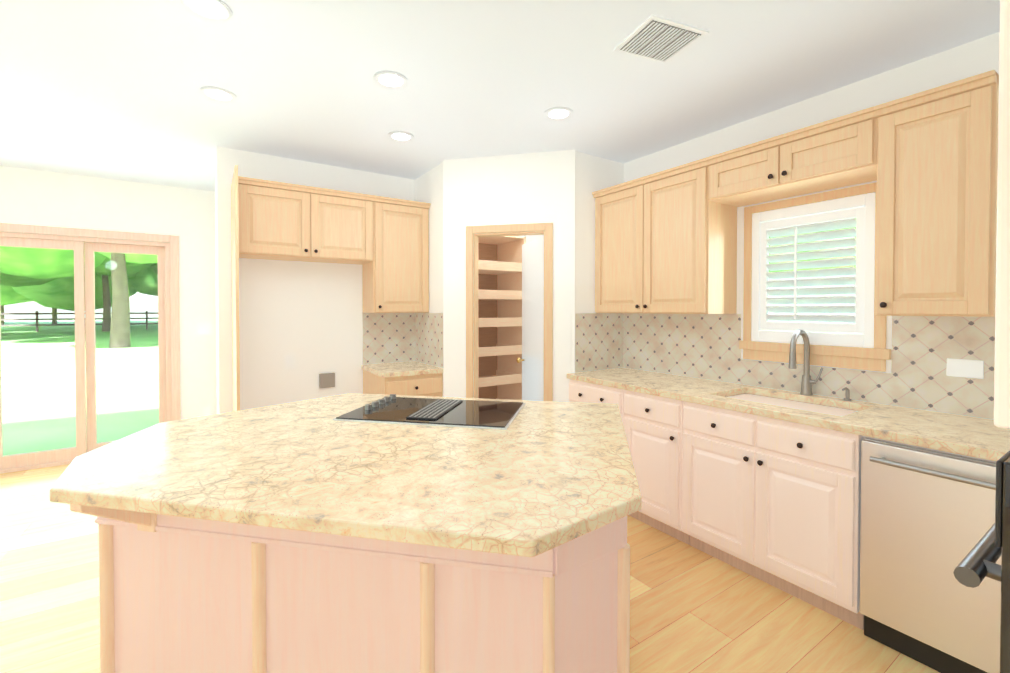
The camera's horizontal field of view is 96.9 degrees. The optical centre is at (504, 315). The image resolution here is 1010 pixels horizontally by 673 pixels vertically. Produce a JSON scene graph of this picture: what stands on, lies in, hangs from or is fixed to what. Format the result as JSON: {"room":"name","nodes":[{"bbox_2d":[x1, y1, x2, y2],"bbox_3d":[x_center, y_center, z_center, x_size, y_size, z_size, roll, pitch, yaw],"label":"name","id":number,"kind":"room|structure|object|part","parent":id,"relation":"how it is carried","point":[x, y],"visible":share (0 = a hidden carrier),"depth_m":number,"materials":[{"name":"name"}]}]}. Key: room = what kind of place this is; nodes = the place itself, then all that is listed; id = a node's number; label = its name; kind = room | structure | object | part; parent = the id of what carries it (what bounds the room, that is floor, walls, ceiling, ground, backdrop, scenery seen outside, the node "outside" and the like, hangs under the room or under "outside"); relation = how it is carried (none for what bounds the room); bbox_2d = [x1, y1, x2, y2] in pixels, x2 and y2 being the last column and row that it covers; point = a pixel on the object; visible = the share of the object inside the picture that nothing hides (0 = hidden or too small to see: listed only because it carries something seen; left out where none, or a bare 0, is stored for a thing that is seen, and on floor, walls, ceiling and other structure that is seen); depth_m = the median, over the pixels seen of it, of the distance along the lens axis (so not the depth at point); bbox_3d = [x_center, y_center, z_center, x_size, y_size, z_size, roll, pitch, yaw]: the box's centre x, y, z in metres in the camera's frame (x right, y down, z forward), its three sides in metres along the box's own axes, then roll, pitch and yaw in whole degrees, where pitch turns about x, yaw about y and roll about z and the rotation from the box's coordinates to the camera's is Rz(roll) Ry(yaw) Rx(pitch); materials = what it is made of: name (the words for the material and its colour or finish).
{"room":"kitchen","nodes":[
{"label":"kitchen","id":0,"kind":"room"},
{"bbox_2d":[0,165,216,419],"bbox_3d":[-3.464,0.030,4.484,6.690,2.645,0.120,-1,1,-34],"label":"wall","id":1,"kind":"structure","parent":0,"point":[57,199],"depth_m":4.44,"materials":[{"name":"paint"}]},
{"bbox_2d":[197,323,210,334],"bbox_3d":[-3.117,0.141,4.640,0.120,0.120,0.006,-1,1,-34],"label":"outlet","id":2,"kind":"object","parent":1,"relation":"attached to","point":[202,328],"depth_m":4.64,"materials":[{"name":"white plastic"}]},
{"bbox_2d":[203,406,210,415],"bbox_3d":[-3.104,1.011,4.660,0.070,0.120,0.006,-1,1,-34],"label":"outlet","id":3,"kind":"object","parent":1,"relation":"attached to","point":[206,410],"depth_m":4.66,"materials":[{"name":"white plastic"}]},
{"bbox_2d":[0,464,939,672],"bbox_3d":[-1.680,1.419,1.918,6.810,0.060,6.400,-1,1,-34],"label":"floor","id":4,"kind":"structure","parent":0,"point":[693,610],"depth_m":2.10,"materials":[{"name":"brown wood"}]},
{"bbox_2d":[362,369,442,396],"bbox_3d":[-0.892,0.921,3.878,0.497,0.880,0.625,-1,1,-34],"label":"base cabinet","id":5,"kind":"object","parent":4,"relation":"on","point":[411,384],"depth_m":3.64,"materials":[{"name":"brown wood"}]},
{"bbox_2d":[361,361,442,376],"bbox_3d":[-0.895,0.461,3.864,0.512,0.038,0.635,-1,1,-34],"label":"countertop","id":6,"kind":"structure","parent":5,"relation":"on","point":[397,369],"depth_m":3.74,"materials":[{"name":"beige stone"}]},
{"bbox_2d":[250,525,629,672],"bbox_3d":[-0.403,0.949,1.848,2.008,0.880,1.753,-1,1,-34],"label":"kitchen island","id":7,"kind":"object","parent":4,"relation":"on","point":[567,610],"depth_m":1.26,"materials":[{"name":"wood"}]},
{"bbox_2d":[50,393,641,672],"bbox_3d":[-0.372,0.488,1.839,2.158,0.038,1.948,-1,1,-34],"label":"island countertop","id":8,"kind":"structure","parent":7,"relation":"on","point":[240,541],"depth_m":1.38,"materials":[{"name":"beige stone"}]},
{"bbox_2d":[333,394,525,429],"bbox_3d":[-0.330,0.449,2.163,0.918,0.033,0.918,-1,1,-34],"label":"cooktop","id":9,"kind":"object","parent":8,"relation":"in","point":[392,412],"depth_m":2.06,"materials":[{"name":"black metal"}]},
{"bbox_2d":[478,236,517,399],"bbox_3d":[-0.266,0.295,4.359,0.798,2.118,0.498,-1,1,-34],"label":"shelves","id":10,"kind":"object","parent":4,"relation":"on","point":[510,289],"depth_m":4.62,"materials":[{"name":"brown wood"}]},
{"bbox_2d":[514,236,543,400],"bbox_3d":[0.229,0.350,3.892,0.185,1.997,0.553,0,1,-10],"label":"door","id":11,"kind":"structure","parent":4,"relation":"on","point":[528,257],"depth_m":3.99,"materials":[{"name":"white"}]},
{"bbox_3d":[0.281,0.350,3.913,0.248,1.998,0.541,-1,1,-34],"label":"pantry door","id":12,"kind":"part","parent":11,"relation":"part of","materials":[{"name":"white"}]},
{"bbox_2d":[566,377,609,403],"bbox_3d":[0.911,0.928,3.374,0.627,0.880,0.617,-1,1,-34],"label":"base cabinet","id":13,"kind":"object","parent":4,"relation":"on","point":[579,391],"depth_m":3.27,"materials":[{"name":"brown wood"}]},
{"bbox_2d":[610,385,665,532],"bbox_3d":[1.166,0.934,2.990,0.627,0.880,0.595,-1,1,-34],"label":"base cabinet","id":14,"kind":"object","parent":4,"relation":"on","point":[643,415],"depth_m":2.84,"materials":[{"name":"brown wood"}]},
{"bbox_2d":[666,397,909,629],"bbox_3d":[1.507,0.941,2.475,0.627,0.880,0.930,-1,1,-34],"label":"base cabinet","id":15,"kind":"object","parent":4,"relation":"on","point":[762,484],"depth_m":2.21,"materials":[{"name":"brown wood"}]},
{"bbox_2d":[566,369,1009,460],"bbox_3d":[1.613,0.482,2.300,0.637,0.038,3.174,-1,1,-34],"label":"countertop","id":16,"kind":"structure","parent":15,"relation":"on","point":[965,436],"depth_m":2.09,"materials":[{"name":"beige stone"}]},
{"bbox_2d":[722,389,853,416],"bbox_3d":[1.539,0.590,2.456,0.429,0.206,0.684,-1,1,-34],"label":"sink","id":17,"kind":"object","parent":16,"relation":"in","point":[794,402],"depth_m":2.54,"materials":[{"name":"beige stone"}]},
{"bbox_2d":[788,330,822,396],"bbox_3d":[1.691,0.270,2.522,0.220,0.380,0.110,-1,1,-34],"label":"faucet","id":18,"kind":"object","parent":16,"relation":"on","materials":[{"name":"silver metal"}]},
{"bbox_2d":[860,437,1000,672],"bbox_3d":[1.907,0.959,1.814,0.658,0.862,0.599,-1,1,-34],"label":"dishwasher","id":19,"kind":"object","parent":4,"relation":"on","point":[927,519],"visible":0.88,"depth_m":1.73,"materials":[{"name":"silver metal"}]},
{"bbox_3d":[1.656,0.592,1.643,0.057,0.022,0.499,-1,1,-34],"label":"handle","id":20,"kind":"part","parent":19,"relation":"part of","materials":[{"name":"silver metal"}]},
{"bbox_2d":[953,0,1009,672],"bbox_3d":[0.869,0.236,0.309,0.760,2.350,0.683,-1,1,-34],"label":"tall cabinet","id":21,"kind":"object","parent":4,"relation":"on","point":[976,566],"visible":1,"depth_m":0.36,"materials":[{"name":"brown wood"}]},
{"bbox_2d":[953,451,1009,672],"bbox_3d":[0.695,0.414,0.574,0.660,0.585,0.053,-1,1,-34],"label":"oven","id":22,"kind":"object","parent":21,"relation":"in","point":[980,563],"depth_m":0.38,"materials":[{"name":"black metal"}]},
{"bbox_2d":[0,146,994,473],"bbox_3d":[-1.372,0.062,2.187,5.911,2.645,6.260,-1,1,-34],"label":"wall","id":23,"kind":"structure","parent":0,"point":[312,318],"depth_m":3.58,"materials":[{"name":"paint"}]},
{"bbox_3d":[-4.428,0.312,3.852,2.290,1.820,0.051,-1,1,-34],"label":"sliding door glass","id":24,"kind":"part","parent":23,"relation":"part of","materials":[{"name":"clear glass"}]},
{"bbox_3d":[-4.421,0.284,3.841,2.650,2.155,0.140,-1,1,-34],"label":"sliding door frame","id":25,"kind":"part","parent":23,"relation":"part of","materials":[{"name":"brown wood"}]},
{"bbox_2d":[231,173,322,261],"bbox_3d":[-1.760,-0.713,3.448,0.549,0.540,0.345,-1,1,-34],"label":"upper cabinet","id":26,"kind":"object","parent":23,"relation":"attached to","point":[271,220],"depth_m":3.30,"materials":[{"name":"brown wood"}]},
{"bbox_2d":[285,355,294,369],"bbox_3d":[-1.763,0.386,3.668,0.070,0.115,0.006,-1,1,-34],"label":"outlet","id":27,"kind":"object","parent":23,"relation":"attached to","point":[289,360],"depth_m":3.67,"materials":[{"name":"white plastic"}]},
{"bbox_2d":[319,372,334,387],"bbox_3d":[-1.520,0.554,3.823,0.125,0.125,0.020,-1,1,-34],"label":"outlet","id":28,"kind":"object","parent":23,"relation":"attached to","point":[326,380],"depth_m":3.81,"materials":[{"name":"grey plastic"}]},
{"bbox_2d":[315,188,374,264],"bbox_3d":[-1.405,-0.716,3.683,0.550,0.540,0.345,-1,1,-34],"label":"upper cabinet","id":29,"kind":"object","parent":23,"relation":"attached to","point":[348,217],"depth_m":3.59,"materials":[{"name":"brown wood"}]},
{"bbox_3d":[0.041,0.320,3.635,0.581,2.090,0.604,-1,1,-34],"label":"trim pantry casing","id":30,"kind":"part","parent":23,"relation":"part of","materials":[{"name":"brown wood"}]},
{"bbox_3d":[1.779,-0.206,2.627,0.065,0.990,0.780,-1,1,-34],"label":"window casing","id":31,"kind":"part","parent":23,"relation":"part of","materials":[{"name":"brown wood"}]},
{"bbox_2d":[0,0,999,191],"bbox_3d":[-1.680,-1.306,1.880,6.810,0.100,6.400,-1,1,-34],"label":"ceiling","id":32,"kind":"structure","parent":0,"point":[108,89],"depth_m":2.33,"materials":[{"name":"paint"}]},
{"bbox_2d":[180,0,231,21],"bbox_3d":[-1.213,-1.252,1.819,0.180,0.007,0.180,-1,1,-34],"label":"recessed light","id":33,"kind":"object","parent":32,"relation":"in","point":[217,10],"visible":1,"depth_m":1.83,"materials":[{"name":"grey"}]},
{"bbox_2d":[200,86,236,101],"bbox_3d":[-1.636,-1.262,2.558,0.180,0.007,0.180,-1,1,-34],"label":"recessed light","id":34,"kind":"object","parent":32,"relation":"in","point":[218,94],"visible":1,"depth_m":2.55,"materials":[{"name":"grey"}]},
{"bbox_2d":[373,71,407,88],"bbox_3d":[-0.612,-1.260,2.397,0.180,0.007,0.180,-1,1,-34],"label":"recessed light","id":35,"kind":"object","parent":32,"relation":"in","point":[391,79],"visible":1,"depth_m":2.38,"materials":[{"name":"grey"}]},
{"bbox_2d":[388,131,413,140],"bbox_3d":[-0.738,-1.271,3.177,0.180,0.007,0.180,-1,1,-34],"label":"recessed light","id":36,"kind":"object","parent":32,"relation":"in","point":[400,135],"visible":1,"depth_m":3.17,"materials":[{"name":"grey"}]},
{"bbox_2d":[544,107,572,119],"bbox_3d":[0.336,-1.266,2.809,0.180,0.007,0.180,-1,1,-34],"label":"recessed light","id":37,"kind":"object","parent":32,"relation":"in","point":[557,113],"visible":1,"depth_m":2.80,"materials":[{"name":"grey"}]},
{"bbox_2d":[614,14,708,63],"bbox_3d":[0.707,-1.252,2.047,0.310,0.014,0.270,0,1,-22],"label":"ceiling vent","id":38,"kind":"object","parent":32,"relation":"in","point":[653,37],"visible":1,"depth_m":2.02,"materials":[{"name":"silver metal"}]},
{"bbox_2d":[415,150,623,401],"bbox_3d":[0.071,0.037,4.018,1.311,2.645,1.442,-1,1,-34],"label":"wall","id":39,"kind":"structure","parent":0,"point":[557,188],"depth_m":3.58,"materials":[{"name":"paint"}]},
{"bbox_2d":[362,195,430,312],"bbox_3d":[-0.969,-0.508,3.975,0.497,0.965,0.345,-1,1,-34],"label":"upper cabinet","id":40,"kind":"object","parent":39,"relation":"attached to","point":[383,241],"depth_m":3.83,"materials":[{"name":"brown wood"}]},
{"bbox_2d":[592,156,736,313],"bbox_3d":[1.128,-0.498,3.282,0.347,0.965,0.977,-1,1,-34],"label":"upper cabinet","id":41,"kind":"object","parent":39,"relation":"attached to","point":[661,247],"depth_m":3.03,"materials":[{"name":"brown wood"}]},
{"bbox_2d":[525,32,999,419],"bbox_3d":[1.109,0.041,3.747,0.120,2.645,6.400,-1,1,-34],"label":"wall","id":42,"kind":"structure","parent":0,"point":[973,58],"depth_m":2.53,"materials":[{"name":"paint"}]},
{"bbox_2d":[706,140,788,208],"bbox_3d":[1.530,-0.842,2.669,0.347,0.260,0.482,-1,1,-34],"label":"upper cabinet","id":43,"kind":"object","parent":42,"relation":"attached to","point":[734,176],"depth_m":2.65,"materials":[{"name":"brown wood"}]},
{"bbox_2d":[760,207,864,332],"bbox_3d":[1.783,-0.246,2.630,0.072,0.680,0.546,-1,1,-34],"label":"louvers","id":44,"kind":"object","parent":42,"relation":"attached to","point":[841,220],"visible":1,"depth_m":2.60,"materials":[{"name":"white wood"}]},
{"bbox_2d":[762,105,877,196],"bbox_3d":[1.728,-0.838,2.371,0.347,0.260,0.482,-1,1,-34],"label":"upper cabinet","id":45,"kind":"object","parent":42,"relation":"attached to","point":[838,152],"depth_m":2.28,"materials":[{"name":"brown wood"}]},
{"bbox_2d":[870,69,998,316],"bbox_3d":[1.966,-0.481,2.016,0.347,0.965,0.380,-1,1,-34],"label":"upper cabinet","id":46,"kind":"object","parent":42,"relation":"attached to","point":[935,174],"depth_m":1.90,"materials":[{"name":"brown wood"}]},
{"bbox_2d":[947,359,983,378],"bbox_3d":[2.136,0.246,2.079,0.006,0.080,0.120,-1,1,-34],"label":"outlet plate","id":47,"kind":"object","parent":42,"relation":"attached to","point":[955,367],"depth_m":2.08,"materials":[{"name":"white plastic"}]},
{"label":"outside","id":48,"kind":"structure","parent":0,"visible":0},
{"bbox_2d":[0,218,863,455],"bbox_3d":[-16.875,-6.170,18.714,127.298,14.989,130.000,-1,1,-34],"label":"garden","id":49,"kind":"object","parent":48,"point":[144,263],"depth_m":15.03,"materials":[{"name":"green plant"}]}
]}

